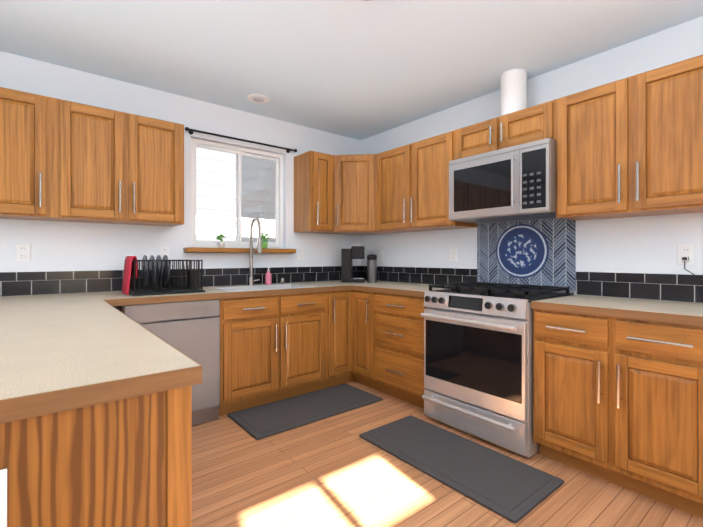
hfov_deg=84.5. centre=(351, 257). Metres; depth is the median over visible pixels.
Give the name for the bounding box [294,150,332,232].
upper cabinet
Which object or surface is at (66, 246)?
wall
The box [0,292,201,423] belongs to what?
countertop
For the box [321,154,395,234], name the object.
upper cabinet
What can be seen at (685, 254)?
electrical outlet
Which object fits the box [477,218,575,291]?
backsplash
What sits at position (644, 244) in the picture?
wall
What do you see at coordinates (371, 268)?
canister
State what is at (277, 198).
window
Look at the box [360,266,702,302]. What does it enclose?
backsplash
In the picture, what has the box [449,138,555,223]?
microwave
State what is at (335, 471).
floor
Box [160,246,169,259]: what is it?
electrical outlet
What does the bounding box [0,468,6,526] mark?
electrical outlet
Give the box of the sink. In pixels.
[211,284,317,291]
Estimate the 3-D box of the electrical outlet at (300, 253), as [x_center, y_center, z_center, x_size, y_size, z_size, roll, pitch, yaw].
[-0.508,-0.029,3.909,0.072,0.116,0.009,0,0,-39]
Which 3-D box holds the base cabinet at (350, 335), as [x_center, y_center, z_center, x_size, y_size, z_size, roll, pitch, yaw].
[0.035,0.733,3.764,0.911,0.876,0.912,0,0,-39]
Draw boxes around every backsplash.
[0,266,359,296]
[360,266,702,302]
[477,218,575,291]
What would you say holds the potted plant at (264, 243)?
on the window sill
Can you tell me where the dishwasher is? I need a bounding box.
[113,299,219,425]
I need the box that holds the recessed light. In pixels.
[246,94,269,103]
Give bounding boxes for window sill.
[184,247,295,252]
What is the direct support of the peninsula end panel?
on the floor
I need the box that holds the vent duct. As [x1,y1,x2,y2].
[501,69,526,115]
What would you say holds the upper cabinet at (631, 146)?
attached to the wall at (644, 244)
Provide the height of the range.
0.968 m
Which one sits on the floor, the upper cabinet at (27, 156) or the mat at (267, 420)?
the mat at (267, 420)
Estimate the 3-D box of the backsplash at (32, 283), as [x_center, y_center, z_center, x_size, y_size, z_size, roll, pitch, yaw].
[-1.532,0.177,3.083,4.190,0.155,0.008,0,0,-39]
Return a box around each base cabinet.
[219,292,325,415]
[321,290,380,390]
[375,292,426,408]
[533,309,702,517]
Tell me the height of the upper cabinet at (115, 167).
0.749 m
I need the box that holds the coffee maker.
[341,245,364,282]
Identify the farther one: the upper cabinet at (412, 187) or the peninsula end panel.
the upper cabinet at (412, 187)
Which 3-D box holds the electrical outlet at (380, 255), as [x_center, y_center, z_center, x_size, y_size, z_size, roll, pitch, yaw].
[0.309,-0.014,4.145,0.009,0.116,0.072,0,0,-39]
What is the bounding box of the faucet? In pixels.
[248,217,261,285]
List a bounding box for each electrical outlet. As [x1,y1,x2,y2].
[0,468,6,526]
[16,244,29,260]
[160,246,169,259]
[298,248,303,259]
[378,250,382,260]
[450,249,456,261]
[678,244,702,279]
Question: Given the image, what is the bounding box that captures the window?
[191,138,282,248]
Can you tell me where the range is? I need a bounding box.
[420,282,573,457]
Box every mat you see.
[228,383,382,439]
[359,415,563,522]
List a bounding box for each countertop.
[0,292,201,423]
[91,280,398,305]
[352,282,444,296]
[531,295,702,325]
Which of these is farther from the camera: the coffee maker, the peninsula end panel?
the coffee maker
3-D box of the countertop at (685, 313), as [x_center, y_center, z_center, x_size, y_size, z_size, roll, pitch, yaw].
[1.542,0.276,2.115,0.636,0.042,0.822,0,0,-39]
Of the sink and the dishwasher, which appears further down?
the dishwasher
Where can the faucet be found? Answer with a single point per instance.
(259, 241)
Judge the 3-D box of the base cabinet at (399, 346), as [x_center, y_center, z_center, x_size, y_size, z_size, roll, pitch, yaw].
[0.600,0.732,3.253,0.673,0.876,0.593,0,0,-39]
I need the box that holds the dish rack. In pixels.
[129,255,204,295]
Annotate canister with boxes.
[367,254,376,282]
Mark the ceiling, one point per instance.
(359, 69)
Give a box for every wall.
[0,51,360,296]
[361,16,702,302]
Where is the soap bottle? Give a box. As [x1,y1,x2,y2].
[265,267,270,284]
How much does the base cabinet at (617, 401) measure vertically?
0.876 m
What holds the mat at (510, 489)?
on the floor
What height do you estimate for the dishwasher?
0.870 m
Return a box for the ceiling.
[0,0,702,139]
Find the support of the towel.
hanging from the dish rack
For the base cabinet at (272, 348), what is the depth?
3.01 m
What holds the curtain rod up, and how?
attached to the wall at (66, 246)
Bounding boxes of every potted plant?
[216,231,226,247]
[261,231,269,247]
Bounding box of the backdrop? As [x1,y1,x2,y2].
[196,147,274,241]
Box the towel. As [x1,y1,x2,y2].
[121,256,136,294]
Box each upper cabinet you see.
[0,87,55,220]
[55,98,183,226]
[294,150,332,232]
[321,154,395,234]
[377,130,476,232]
[455,99,555,159]
[556,54,702,220]
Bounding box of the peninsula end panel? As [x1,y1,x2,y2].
[0,386,191,526]
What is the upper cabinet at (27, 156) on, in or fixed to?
attached to the wall at (66, 246)
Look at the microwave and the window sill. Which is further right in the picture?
the microwave
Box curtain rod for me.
[185,127,296,152]
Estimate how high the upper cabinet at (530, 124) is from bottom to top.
0.252 m
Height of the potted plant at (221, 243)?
0.143 m
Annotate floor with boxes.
[192,381,702,526]
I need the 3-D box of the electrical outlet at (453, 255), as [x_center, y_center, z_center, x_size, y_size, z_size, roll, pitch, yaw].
[0.900,-0.015,3.413,0.009,0.116,0.072,0,0,-39]
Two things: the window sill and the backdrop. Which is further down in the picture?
the window sill
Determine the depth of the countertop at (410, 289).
3.25 m
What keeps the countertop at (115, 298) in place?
on the base cabinet at (272, 348)
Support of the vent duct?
on the upper cabinet at (530, 124)
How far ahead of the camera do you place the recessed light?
3.22 m
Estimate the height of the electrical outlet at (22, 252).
0.116 m
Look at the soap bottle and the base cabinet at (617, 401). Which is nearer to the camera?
the base cabinet at (617, 401)
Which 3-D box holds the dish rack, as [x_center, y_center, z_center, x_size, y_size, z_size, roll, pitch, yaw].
[-1.365,0.120,2.813,0.470,0.270,0.400,0,0,-39]

